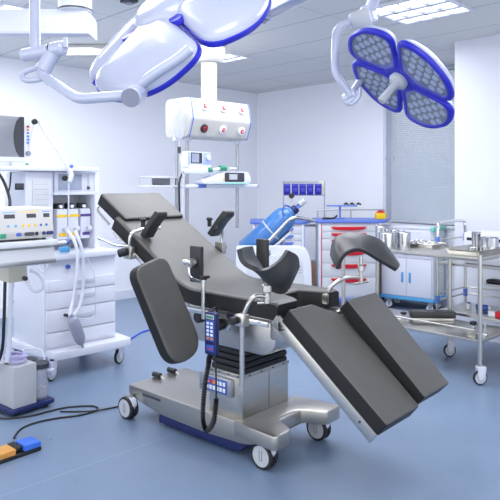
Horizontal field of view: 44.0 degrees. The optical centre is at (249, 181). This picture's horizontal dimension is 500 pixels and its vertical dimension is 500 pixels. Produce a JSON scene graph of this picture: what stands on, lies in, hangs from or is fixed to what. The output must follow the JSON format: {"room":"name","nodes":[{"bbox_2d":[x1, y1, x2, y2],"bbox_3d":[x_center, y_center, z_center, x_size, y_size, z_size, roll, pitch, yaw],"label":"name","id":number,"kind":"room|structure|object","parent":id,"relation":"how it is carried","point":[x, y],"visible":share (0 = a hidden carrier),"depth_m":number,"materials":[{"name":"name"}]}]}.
{"room":"operating room","nodes":[
{"label":"operating room","id":0,"kind":"room"},
{"bbox_2d":[0,57,256,307],"bbox_3d":[-3.610,0.060,6.089,10.570,2.880,0.152,0,0,-44],"label":"wall","id":1,"kind":"structure","parent":0,"point":[126,143],"depth_m":7.93,"materials":[{"name":"white paint"}]},
{"bbox_2d":[0,289,135,317],"bbox_3d":[-3.606,1.445,5.978,10.420,0.110,0.018,0,0,-44],"label":"baseboard","id":2,"kind":"structure","parent":1,"relation":"attached to","point":[124,294],"depth_m":7.90,"materials":[{"name":"white ceramic"}]},
{"bbox_2d":[0,297,499,499],"bbox_3d":[0.433,1.550,1.965,10.570,0.100,11.400,0,0,-44],"label":"floor","id":3,"kind":"structure","parent":0,"point":[448,448],"depth_m":3.47,"materials":[{"name":"plastic"}]},
{"bbox_2d":[0,436,41,463],"bbox_3d":[-1.311,1.473,3.392,0.130,0.055,0.300,0,0,42],"label":"switch","id":4,"kind":"object","parent":3,"relation":"on","point":[10,451],"visible":1,"depth_m":3.39,"materials":[{"name":"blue plastic"}]},
{"bbox_2d":[0,348,53,415],"bbox_3d":[-1.530,1.309,4.147,0.350,0.381,0.346,0,0,40],"label":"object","id":5,"kind":"object","parent":3,"relation":"on","point":[19,392],"visible":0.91,"depth_m":4.01,"materials":[{"name":"white plastic"}]},
{"bbox_2d":[27,356,37,360],"bbox_3d":[-1.520,1.324,4.245,0.116,0.248,0.116,0,0,0],"label":"jar","id":6,"kind":"object","parent":5,"relation":"on","point":[32,358],"depth_m":4.23,"materials":[{"name":"grey plastic"}]},
{"bbox_2d":[33,360,48,397],"bbox_3d":[-1.413,1.324,4.155,0.116,0.248,0.116,0,0,0],"label":"jar","id":7,"kind":"object","parent":5,"relation":"on","point":[41,390],"depth_m":4.13,"materials":[{"name":"clear plastic"}]},
{"bbox_2d":[0,405,98,438],"bbox_3d":[-1.256,1.483,3.920,0.614,0.038,0.481,0,0,-37],"label":"power cable","id":8,"kind":"object","parent":3,"relation":"on","point":[97,407],"visible":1,"depth_m":3.94,"materials":[{"name":"black plastic"}]},
{"bbox_2d":[0,119,130,381],"bbox_3d":[-1.625,0.506,4.957,1.179,1.987,0.745,0,0,-44],"label":"machine","id":9,"kind":"object","parent":3,"relation":"on","point":[73,315],"visible":0.89,"depth_m":4.91,"materials":[{"name":"white plastic"}]},
{"bbox_2d":[0,110,30,165],"bbox_3d":[-1.941,-0.332,4.674,0.532,0.420,0.187,0,0,-44],"label":"patient monitor","id":10,"kind":"object","parent":9,"relation":"on","point":[14,125],"visible":0.97,"depth_m":4.72,"materials":[{"name":"white plastic"}]},
{"bbox_2d":[15,183,23,189],"bbox_3d":[-1.762,0.035,4.726,0.070,0.050,0.013,0,0,-44],"label":"module","id":11,"kind":"object","parent":9,"relation":"attached to","point":[18,186],"visible":1,"depth_m":4.72,"materials":[{"name":"plastic"}]},
{"bbox_2d":[0,165,98,171],"bbox_3d":[-1.744,-0.103,4.935,0.980,0.037,0.410,0,0,-44],"label":"shelf","id":12,"kind":"object","parent":9,"relation":"attached to","point":[2,168],"depth_m":4.84,"materials":[{"name":"white plastic"}]},
{"bbox_2d":[60,406,117,411],"bbox_3d":[-0.929,1.491,4.170,0.670,0.017,0.164,0,0,-39],"label":"power cable","id":13,"kind":"object","parent":3,"relation":"on","point":[114,406],"visible":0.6,"depth_m":4.02,"materials":[{"name":"black plastic"}]},
{"bbox_2d":[131,329,148,338],"bbox_3d":[-1.096,1.494,6.038,0.104,0.016,0.932,0,0,31],"label":"power cable","id":14,"kind":"object","parent":3,"relation":"on","point":[147,329],"visible":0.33,"depth_m":6.11,"materials":[{"name":"blue plastic"}]},
{"bbox_2d":[96,193,447,469],"bbox_3d":[-0.079,0.789,3.547,2.282,1.422,1.126,0,0,31],"label":"table","id":15,"kind":"object","parent":3,"relation":"on","point":[359,351],"visible":0.99,"depth_m":3.36,"materials":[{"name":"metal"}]},
{"bbox_2d":[200,307,218,432],"bbox_3d":[-0.215,0.998,3.277,0.098,0.654,0.116,0,0,-6],"label":"remote control","id":16,"kind":"object","parent":15,"relation":"hanging from","point":[211,318],"visible":1,"depth_m":3.26,"materials":[{"name":"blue plastic"}]},
{"bbox_2d":[236,216,314,284],"bbox_3d":[0.254,0.913,6.190,0.780,1.174,0.620,0,0,0],"label":"trolley","id":17,"kind":"object","parent":3,"relation":"on","point":[304,276],"visible":0.12,"depth_m":5.98,"materials":[{"name":"white plastic"}]},
{"bbox_2d":[239,193,305,244],"bbox_3d":[0.222,0.454,6.267,0.676,0.688,0.326,0,0,16],"label":"gas cylinder","id":18,"kind":"object","parent":17,"relation":"on","point":[267,227],"visible":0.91,"depth_m":6.19,"materials":[{"name":"blue metal"}]},
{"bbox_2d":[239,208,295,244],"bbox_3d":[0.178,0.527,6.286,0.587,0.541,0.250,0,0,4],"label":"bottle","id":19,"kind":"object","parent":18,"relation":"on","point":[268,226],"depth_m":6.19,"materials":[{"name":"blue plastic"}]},
{"bbox_2d":[250,181,324,246],"bbox_3d":[0.481,0.744,7.685,0.962,1.513,0.530,0,0,0],"label":"cart","id":20,"kind":"object","parent":3,"relation":"on","point":[297,236],"visible":0.12,"depth_m":7.44,"materials":[{"name":"white plastic"}]},
{"bbox_2d":[250,219,310,223],"bbox_3d":[0.386,0.488,7.684,0.772,0.035,0.528,0,0,0],"label":"countertop","id":21,"kind":"structure","parent":20,"relation":"on","point":[252,221],"depth_m":7.43,"materials":[{"name":"blue plastic"}]},
{"bbox_2d":[284,184,289,194],"bbox_3d":[0.470,0.090,7.836,0.081,0.141,0.112,0,0,0],"label":"storage bin","id":22,"kind":"object","parent":20,"relation":"attached to","point":[286,186],"visible":0.87,"depth_m":7.79,"materials":[{"name":"blue plastic"}]},
{"bbox_2d":[292,184,298,194],"bbox_3d":[0.572,0.090,7.836,0.081,0.141,0.112,0,0,0],"label":"storage bin","id":23,"kind":"object","parent":20,"relation":"attached to","point":[295,187],"visible":0.82,"depth_m":7.79,"materials":[{"name":"blue plastic"}]},
{"bbox_2d":[299,184,305,194],"bbox_3d":[0.667,0.090,7.836,0.081,0.141,0.112,0,0,0],"label":"storage bin","id":24,"kind":"object","parent":20,"relation":"attached to","point":[302,187],"visible":1,"depth_m":7.79,"materials":[{"name":"blue plastic"}]},
{"bbox_2d":[307,184,313,194],"bbox_3d":[0.762,0.090,7.836,0.081,0.141,0.112,0,0,0],"label":"storage bin","id":25,"kind":"object","parent":20,"relation":"attached to","point":[310,187],"visible":1,"depth_m":7.79,"materials":[{"name":"blue plastic"}]},
{"bbox_2d":[315,184,321,194],"bbox_3d":[0.864,0.090,7.836,0.081,0.141,0.112,0,0,0],"label":"storage bin","id":26,"kind":"object","parent":20,"relation":"attached to","point":[318,187],"visible":1,"depth_m":7.79,"materials":[{"name":"blue plastic"}]},
{"bbox_2d":[310,259,315,285],"bbox_3d":[0.791,1.252,7.950,0.167,0.496,0.167,0,0,0],"label":"waste bin","id":27,"kind":"object","parent":3,"relation":"on","point":[313,261],"visible":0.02,"depth_m":7.87,"materials":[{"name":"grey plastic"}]},
{"bbox_2d":[312,156,393,302],"bbox_3d":[1.248,0.596,7.435,0.959,1.809,0.530,0,0,0],"label":"cart","id":28,"kind":"object","parent":3,"relation":"on","point":[327,230],"visible":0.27,"depth_m":7.19,"materials":[{"name":"white plastic"}]},
{"bbox_2d":[326,205,356,218],"bbox_3d":[1.101,0.360,7.420,0.360,0.165,0.120,0,0,0],"label":"stand","id":29,"kind":"object","parent":28,"relation":"on","point":[339,206],"visible":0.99,"depth_m":7.36,"materials":[{"name":"metal"}]},
{"bbox_2d":[326,205,356,206],"bbox_3d":[1.101,0.285,7.420,0.360,0.015,0.120,0,0,0],"label":"tray","id":30,"kind":"object","parent":29,"relation":"on","point":[326,205],"depth_m":7.36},
{"bbox_2d":[312,218,388,222],"bbox_3d":[1.223,0.460,7.434,0.909,0.035,0.528,0,0,0],"label":"countertop","id":31,"kind":"structure","parent":28,"relation":"on","point":[318,220],"depth_m":7.17,"materials":[{"name":"blue plastic"}]},
{"bbox_2d":[375,210,385,218],"bbox_3d":[1.563,0.392,7.400,0.125,0.102,0.100,0,0,0],"label":"sharps container","id":32,"kind":"object","parent":28,"relation":"on","point":[380,214],"visible":1,"depth_m":7.35,"materials":[{"name":"yellow plastic"}]},
{"bbox_2d":[375,213,385,218],"bbox_3d":[1.563,0.405,7.400,0.125,0.075,0.100,0,0,0],"label":"tub","id":33,"kind":"object","parent":32,"relation":"in","point":[377,215],"depth_m":7.35,"materials":[{"name":"yellow plastic"}]},
{"bbox_2d":[379,262,383,300],"bbox_3d":[1.599,1.121,7.780,0.151,0.757,0.151,0,0,0],"label":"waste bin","id":34,"kind":"object","parent":3,"relation":"on","point":[382,298],"visible":0.02,"depth_m":7.71,"materials":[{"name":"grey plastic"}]},
{"bbox_2d":[379,262,380,292],"bbox_3d":[1.599,1.074,7.780,0.145,0.612,0.145,0,0,0],"label":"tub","id":35,"kind":"object","parent":34,"relation":"in","point":[379,262],"depth_m":7.71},
{"bbox_2d":[380,224,445,309],"bbox_3d":[1.934,1.008,7.355,0.670,0.985,0.430,0,0,36],"label":"medicine cabinet","id":36,"kind":"object","parent":3,"relation":"on","point":[414,279],"visible":0.77,"depth_m":7.17,"materials":[{"name":"white metal"}]},
{"bbox_2d":[342,240,499,384],"bbox_3d":[1.452,1.012,5.197,0.624,0.976,1.330,0,0,-44],"label":"trolley","id":37,"kind":"object","parent":3,"relation":"on","point":[458,329],"visible":0.44,"depth_m":4.90,"materials":[{"name":"metal"}]},
{"bbox_2d":[375,224,386,238],"bbox_3d":[1.203,0.471,5.673,0.104,0.178,0.104,0,0,0],"label":"steel canister","id":38,"kind":"object","parent":37,"relation":"on","point":[380,228],"visible":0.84,"depth_m":5.63,"materials":[{"name":"silver metal"}]},
{"bbox_2d":[378,230,395,247],"bbox_3d":[1.171,0.483,5.284,0.146,0.153,0.146,0,0,0],"label":"steel canister","id":39,"kind":"object","parent":37,"relation":"on","point":[388,238],"visible":0.88,"depth_m":5.22,"materials":[{"name":"silver metal"}]},
{"bbox_2d":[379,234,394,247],"bbox_3d":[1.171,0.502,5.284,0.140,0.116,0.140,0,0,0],"label":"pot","id":40,"kind":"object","parent":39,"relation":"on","point":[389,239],"depth_m":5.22,"materials":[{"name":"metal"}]},
{"bbox_2d":[390,227,399,243],"bbox_3d":[1.320,0.486,5.627,0.083,0.148,0.083,0,0,0],"label":"steel canister","id":41,"kind":"object","parent":37,"relation":"on","point":[395,230],"visible":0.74,"depth_m":5.59,"materials":[{"name":"silver metal"}]},
{"bbox_2d":[396,229,410,247],"bbox_3d":[1.323,0.483,5.324,0.125,0.153,0.125,0,0,0],"label":"steel canister","id":42,"kind":"object","parent":37,"relation":"on","point":[403,238],"visible":1,"depth_m":5.27,"materials":[{"name":"silver metal"}]},
{"bbox_2d":[396,309,455,321],"bbox_3d":[1.467,1.130,5.230,0.534,0.080,0.146,0,0,3],"label":"accessory","id":43,"kind":"object","parent":37,"relation":"on","point":[422,314],"visible":0.75,"depth_m":5.19,"materials":[{"name":"plastic"}]},
{"bbox_2d":[411,242,441,247],"bbox_3d":[1.513,0.545,5.344,0.165,0.030,0.268,0,0,-44],"label":"tray","id":44,"kind":"object","parent":37,"relation":"on","point":[425,245],"visible":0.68,"depth_m":5.28,"materials":[{"name":"metal"}]},
{"bbox_2d":[389,244,499,261],"bbox_3d":[1.452,0.575,5.197,0.530,0.030,1.250,0,0,-44],"label":"shelf","id":45,"kind":"object","parent":37,"relation":"attached to","point":[440,252],"depth_m":4.90,"materials":[{"name":"metal"}]},
{"bbox_2d":[389,308,499,342],"bbox_3d":[1.452,1.184,5.197,0.530,0.028,1.250,0,0,-44],"label":"shelf","id":46,"kind":"object","parent":37,"relation":"attached to","point":[493,332],"depth_m":4.91,"materials":[{"name":"metal"}]},
{"bbox_2d":[445,244,499,256],"bbox_3d":[1.766,0.537,4.855,0.453,0.045,0.299,0,0,-44],"label":"steel tray","id":47,"kind":"object","parent":37,"relation":"on","point":[463,249],"visible":0.76,"depth_m":4.74,"materials":[{"name":"silver metal"}]},
{"bbox_2d":[471,231,480,250],"bbox_3d":[1.828,0.478,4.992,0.084,0.153,0.084,0,0,0],"label":"steel cup","id":48,"kind":"object","parent":47,"relation":"on","point":[476,235],"visible":0.8,"depth_m":4.96,"materials":[{"name":"silver metal"}]},
{"bbox_2d":[480,236,499,252],"bbox_3d":[1.898,0.496,4.892,0.148,0.118,0.148,0,0,0],"label":"steel bowl","id":49,"kind":"object","parent":47,"relation":"on","point":[487,242],"visible":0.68,"depth_m":4.84,"materials":[{"name":"silver metal"}]},
{"bbox_2d":[468,321,487,336],"bbox_3d":[1.744,1.120,4.721,0.052,0.100,0.140,0,0,-44],"label":"clamp","id":50,"kind":"object","parent":37,"relation":"on","point":[473,323],"visible":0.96,"depth_m":4.73,"materials":[{"name":"metal"}]},
{"bbox_2d":[435,219,499,321],"bbox_3d":[2.215,0.920,5.209,0.560,1.160,1.140,0,0,-44],"label":"trolley","id":51,"kind":"object","parent":3,"relation":"on","point":[460,309],"visible":0.7,"depth_m":5.41,"materials":[{"name":"metal"}]},
{"bbox_2d":[466,302,470,308],"bbox_3d":[1.927,1.089,5.446,0.040,0.062,0.040,0,0,0],"label":"bottle","id":52,"kind":"object","parent":51,"relation":"on","point":[468,305],"visible":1,"depth_m":5.43,"materials":[{"name":"white plastic"}]},
{"bbox_2d":[439,259,499,269],"bbox_3d":[2.215,0.710,5.209,0.520,0.020,1.100,0,0,-44],"label":"shelf","id":53,"kind":"object","parent":51,"relation":"attached to","point":[455,262],"depth_m":5.25,"materials":[{"name":"metal"}]},
{"bbox_2d":[439,302,499,321],"bbox_3d":[2.215,1.130,5.209,0.520,0.020,1.100,0,0,-44],"label":"shelf","id":54,"kind":"object","parent":51,"relation":"attached to","point":[460,309],"depth_m":5.35,"materials":[{"name":"metal"}]},
{"bbox_2d":[464,230,499,265],"bbox_3d":[2.135,0.565,5.274,0.343,0.270,0.505,0,0,-44],"label":"box","id":55,"kind":"object","parent":51,"relation":"on","point":[467,235],"visible":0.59,"depth_m":5.25,"materials":[{"name":"polished stainless steel"}]},
{"bbox_2d":[476,304,490,310],"bbox_3d":[2.021,1.090,5.357,0.120,0.056,0.056,0,0,17],"label":"tape roll","id":56,"kind":"object","parent":51,"relation":"on","point":[484,307],"visible":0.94,"depth_m":5.33,"materials":[{"name":"blue plastic"}]},
{"bbox_2d":[484,283,499,287],"bbox_3d":[2.362,0.850,5.059,0.520,0.020,0.680,0,0,-44],"label":"shelf","id":57,"kind":"object","parent":51,"relation":"attached to","point":[485,284],"depth_m":5.07,"materials":[{"name":"metal"}]},
{"bbox_2d":[486,278,499,283],"bbox_3d":[2.066,0.825,5.105,0.100,0.030,0.200,0,0,-44],"label":"case","id":58,"kind":"object","parent":51,"relation":"on","point":[493,281],"visible":1,"depth_m":5.11,"materials":[{"name":"plastic"}]},
{"bbox_2d":[488,310,499,317],"bbox_3d":[2.069,1.097,5.129,0.060,0.045,0.170,0,0,-44],"label":"package","id":59,"kind":"object","parent":51,"relation":"on","point":[493,313],"visible":1,"depth_m":5.14,"materials":[{"name":"plastic"}]},
{"bbox_2d":[0,0,499,92],"bbox_3d":[0.433,-1.430,1.965,10.570,0.100,11.400,0,0,-44],"label":"ceiling","id":60,"kind":"structure","parent":0,"point":[292,49],"depth_m":5.94,"materials":[{"name":"tile"}]},
{"bbox_2d":[0,1,27,8],"bbox_3d":[-2.179,-1.363,4.865,0.624,0.027,0.624,0,0,-44],"label":"recessed light","id":61,"kind":"object","parent":60,"relation":"in","point":[3,5],"visible":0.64,"depth_m":4.81,"materials":[{"name":"white plastic"}]},
{"bbox_2d":[0,5,21,8],"bbox_3d":[-2.179,-1.375,4.865,0.590,0.003,0.590,0,0,-44],"label":"diffuser","id":62,"kind":"object","parent":61,"relation":"attached to","point":[1,6],"depth_m":4.84,"materials":[{"name":"white plastic"}]},
{"bbox_2d":[0,9,28,36],"label":"pendant","id":63,"kind":"object","parent":60,"relation":"hanging from","point":[13,22],"depth_m":4.00,"materials":[{"name":"white plastic"}]},
{"bbox_2d":[0,238,68,282],"label":"pendant","id":64,"kind":"object","parent":60,"relation":"hanging from","point":[17,254],"depth_m":3.68,"materials":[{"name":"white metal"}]},
{"bbox_2d":[0,281,6,360],"bbox_3d":[-1.606,0.891,3.978,0.130,0.685,0.035,0,0,31],"label":"cable","id":65,"kind":"object","parent":64,"relation":"hanging from","point":[4,283],"visible":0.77,"depth_m":3.94,"materials":[{"name":"plastic"}]},
{"bbox_2d":[0,173,11,205],"bbox_3d":[-1.692,0.110,4.288,0.060,0.372,0.223,0,0,-42],"label":"cable","id":66,"kind":"object","parent":64,"relation":"hanging from","point":[1,176],"visible":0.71,"depth_m":4.32,"materials":[{"name":"plastic"}]},
{"bbox_2d":[4,282,13,362],"bbox_3d":[-1.529,0.856,3.964,0.143,0.624,0.059,0,0,27],"label":"hose","id":67,"kind":"object","parent":64,"relation":"hanging from","point":[11,285],"visible":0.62,"depth_m":3.96,"materials":[{"name":"white plastic"}]},
{"bbox_2d":[8,172,11,199],"bbox_3d":[-1.658,0.103,4.250,0.026,0.345,0.116,0,0,-14],"label":"cable","id":68,"kind":"object","parent":64,"relation":"hanging from","point":[10,172],"visible":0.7,"depth_m":4.29,"materials":[{"name":"plastic"}]},
{"bbox_2d":[0,206,53,239],"bbox_3d":[-1.530,0.253,3.711,0.570,0.195,0.378,0,0,-44],"label":"electrosurgical unit","id":69,"kind":"object","parent":64,"relation":"on","point":[16,222],"visible":1,"depth_m":3.67,"materials":[{"name":"white plastic"}]},
{"bbox_2d":[0,234,5,238],"bbox_3d":[-1.423,0.314,3.562,0.035,0.028,0.006,0,0,-44],"label":"switch","id":70,"kind":"object","parent":69,"relation":"attached to","point":[2,236],"depth_m":3.56,"materials":[{"name":"green plastic"}]},
{"bbox_2d":[25,232,34,235],"bbox_3d":[-1.309,0.308,3.671,0.060,0.022,0.012,0,0,-44],"label":"socket","id":71,"kind":"object","parent":69,"relation":"attached to","point":[26,233],"depth_m":3.67,"materials":[{"name":"grey plastic"}]},
{"bbox_2d":[0,238,57,267],"bbox_3d":[-1.554,0.425,3.714,0.620,0.150,0.480,0,0,-44],"label":"shelf","id":72,"kind":"object","parent":64,"relation":"attached to","point":[32,251],"depth_m":3.64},
{"bbox_2d":[25,268,44,292],"bbox_3d":[-1.382,0.628,3.937,0.139,0.165,0.059,0,0,0],"label":"hose","id":73,"kind":"object","parent":64,"relation":"hanging from","point":[42,282],"visible":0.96,"depth_m":3.94,"materials":[{"name":"white plastic"}]},
{"bbox_2d":[37,264,47,272],"bbox_3d":[-1.335,0.551,3.980,0.073,0.072,0.014,0,0,0],"label":"hose","id":74,"kind":"object","parent":64,"relation":"hanging from","point":[46,268],"visible":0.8,"depth_m":3.97,"materials":[{"name":"white plastic"}]},
{"bbox_2d":[40,0,96,39],"label":"pendant","id":75,"kind":"object","parent":60,"relation":"hanging from","point":[70,18],"depth_m":4.00,"materials":[{"name":"white plastic"}]},
{"bbox_2d":[120,0,137,4],"bbox_3d":[-0.917,-1.365,4.686,0.100,0.030,0.100,0,0,-44],"label":"ceiling sensor","id":76,"kind":"object","parent":60,"relation":"attached to","point":[127,2],"visible":1,"depth_m":4.67,"materials":[{"name":"grey plastic"}]},
{"bbox_2d":[19,0,270,106],"bbox_3d":[-0.388,-0.798,2.064,0.914,1.164,0.614,0,0,0],"label":"light","id":77,"kind":"object","parent":60,"relation":"hanging from","point":[152,51],"visible":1,"depth_m":1.88,"materials":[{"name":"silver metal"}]},
{"bbox_2d":[62,42,258,227],"bbox_3d":[-0.858,-0.450,6.106,2.042,1.860,0.790,0,0,-11],"label":"pendant","id":78,"kind":"object","parent":60,"relation":"hanging from","point":[205,118],"visible":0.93,"depth_m":6.06,"materials":[{"name":"white plastic"}]},
{"bbox_2d":[138,176,182,186],"bbox_3d":[-0.854,-0.003,5.906,0.370,0.105,0.230,0,0,-44],"label":"tray","id":79,"kind":"object","parent":78,"relation":"on","point":[144,181],"depth_m":5.84,"materials":[{"name":"grey plastic"}]},
{"bbox_2d":[177,107,183,213],"bbox_3d":[-0.659,-0.128,5.826,0.082,1.156,0.164,0,0,8],"label":"hose","id":80,"kind":"object","parent":78,"relation":"hanging from","point":[178,147],"visible":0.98,"depth_m":5.79,"materials":[{"name":"grey"}]},
{"bbox_2d":[200,124,207,132],"bbox_3d":[-0.434,-0.513,5.914,0.084,0.083,0.050,0,0,-44],"label":"outlet","id":81,"kind":"object","parent":78,"relation":"attached to","point":[203,127],"depth_m":5.90,"materials":[{"name":"black plastic"}]},
{"bbox_2d":[181,151,227,173],"bbox_3d":[-0.441,-0.185,6.049,0.480,0.215,0.143,0,0,-44],"label":"pump","id":82,"kind":"object","parent":78,"relation":"attached to","point":[193,162],"visible":0.98,"depth_m":5.95,"materials":[{"name":"white plastic"}]},
{"bbox_2d":[178,171,183,212],"bbox_3d":[-0.654,0.200,5.904,0.021,0.610,0.107,0,0,27],"label":"cable","id":83,"kind":"object","parent":82,"relation":"hanging from","point":[183,171],"visible":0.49,"depth_m":5.86,"materials":[{"name":"plastic"}]},
{"bbox_2d":[201,102,207,110],"bbox_3d":[-0.431,-0.723,5.911,0.084,0.085,0.045,0,0,-44],"label":"outlet","id":84,"kind":"object","parent":78,"relation":"attached to","point":[204,105],"depth_m":5.90,"materials":[{"name":"white plastic"}]},
{"bbox_2d":[173,184,258,187],"bbox_3d":[-0.327,0.040,6.301,0.975,0.041,0.223,0,0,-44],"label":"shelf","id":85,"kind":"object","parent":78,"relation":"attached to","point":[186,185],"depth_m":6.15,"materials":[{"name":"white plastic"}]},
{"bbox_2d":[194,172,250,183],"bbox_3d":[-0.265,-0.042,6.202,0.644,0.125,0.156,0,0,-44],"label":"pump","id":86,"kind":"object","parent":78,"relation":"on","point":[218,177],"visible":1,"depth_m":6.14,"materials":[{"name":"white plastic"}]},
{"bbox_2d":[219,126,226,133],"bbox_3d":[-0.263,-0.513,6.082,0.084,0.083,0.050,0,0,-44],"label":"outlet","id":87,"kind":"object","parent":78,"relation":"attached to","point":[222,129],"depth_m":6.07,"materials":[{"name":"white plastic"}]},
{"bbox_2d":[219,104,226,112],"bbox_3d":[-0.260,-0.723,6.079,0.084,0.085,0.045,0,0,-44],"label":"outlet","id":88,"kind":"object","parent":78,"relation":"attached to","point":[222,107],"depth_m":6.07,"materials":[{"name":"white plastic"}]},
{"bbox_2d":[238,127,244,134],"bbox_3d":[-0.085,-0.513,6.257,0.084,0.083,0.050,0,0,-44],"label":"outlet","id":89,"kind":"object","parent":78,"relation":"attached to","point":[241,130],"depth_m":6.24,"materials":[{"name":"white plastic"}]},
{"bbox_2d":[238,107,244,114],"bbox_3d":[-0.082,-0.723,6.254,0.084,0.085,0.045,0,0,-44],"label":"outlet","id":90,"kind":"object","parent":78,"relation":"attached to","point":[241,110],"depth_m":6.24,"materials":[{"name":"white plastic"}]},
{"bbox_2d":[220,53,249,62],"bbox_3d":[-0.258,-1.363,6.819,0.324,0.027,0.424,0,0,-44],"label":"recessed light","id":91,"kind":"object","parent":60,"relation":"in","point":[228,57],"visible":0.75,"depth_m":6.76,"materials":[{"name":"white plastic"}]},
{"bbox_2d":[224,54,243,61],"bbox_3d":[-0.258,-1.375,6.819,0.290,0.003,0.390,0,0,-44],"label":"diffuser","id":92,"kind":"object","parent":91,"relation":"attached to","point":[227,57],"depth_m":6.77,"materials":[{"name":"white plastic"}]},
{"bbox_2d":[262,0,307,23],"bbox_3d":[0.215,-0.900,2.818,0.089,0.205,0.724,0,0,-27],"label":"boom","id":93,"kind":"object","parent":60,"relation":"hanging from","point":[277,6],"visible":0.51,"depth_m":2.92,"materials":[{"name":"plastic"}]},
{"bbox_2d":[331,0,454,128],"bbox_3d":[0.700,-0.819,2.902,0.593,1.122,0.483,0,0,43],"label":"light","id":94,"kind":"object","parent":60,"relation":"hanging from","point":[407,73],"visible":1,"depth_m":2.89,"materials":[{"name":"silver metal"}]},
{"bbox_2d":[376,0,473,24],"bbox_3d":[1.343,-1.363,4.915,0.624,0.027,0.624,0,0,-44],"label":"recessed light","id":95,"kind":"object","parent":60,"relation":"in","point":[405,12],"visible":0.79,"depth_m":4.90,"materials":[{"name":"white plastic"}]},
{"bbox_2d":[257,79,454,299],"bbox_3d":[1.551,0.060,8.267,0.150,2.880,3.966,0,0,-44],"label":"wall","id":96,"kind":"structure","parent":0,"point":[307,133],"depth_m":8.71,"materials":[{"name":"white paint"}]},
{"bbox_2d":[379,108,454,228],"bbox_3d":[2.140,-0.415,7.595,0.130,1.930,1.210,0,0,-44],"label":"window","id":97,"kind":"structure","parent":96,"relation":"in","point":[387,113],"depth_m":7.99,"materials":[{"name":"white metal"}]},
{"bbox_2d":[391,64,454,224],"bbox_3d":[2.147,-0.435,7.507,0.040,1.886,0.995,0,0,-44],"label":"window blind","id":98,"kind":"object","parent":97,"relation":"attached to","point":[426,194],"visible":0.46,"depth_m":7.56,"materials":[{"name":"grey fabric"}]},
{"bbox_2d":[384,298,454,307],"bbox_3d":[1.457,1.445,8.245,0.016,0.110,3.835,0,0,-44],"label":"baseboard","id":99,"kind":"structure","parent":96,"relation":"attached to","point":[444,302],"depth_m":7.38,"materials":[{"name":"blue plastic"}]},
{"bbox_2d":[455,34,499,326],"bbox_3d":[5.053,0.060,3.788,1.120,2.880,7.534,0,0,-44],"label":"wall","id":100,"kind":"structure","parent":0,"point":[477,60],"depth_m":5.92,"materials":[{"name":"paint"}]},
{"bbox_2d":[489,336,499,342],"bbox_3d":[4.643,1.445,3.396,0.017,0.110,7.550,0,0,-44],"label":"baseboard","id":101,"kind":"structure","parent":100,"relation":"attached to","point":[497,339],"depth_m":5.77,"materials":[{"name":"white ceramic"}]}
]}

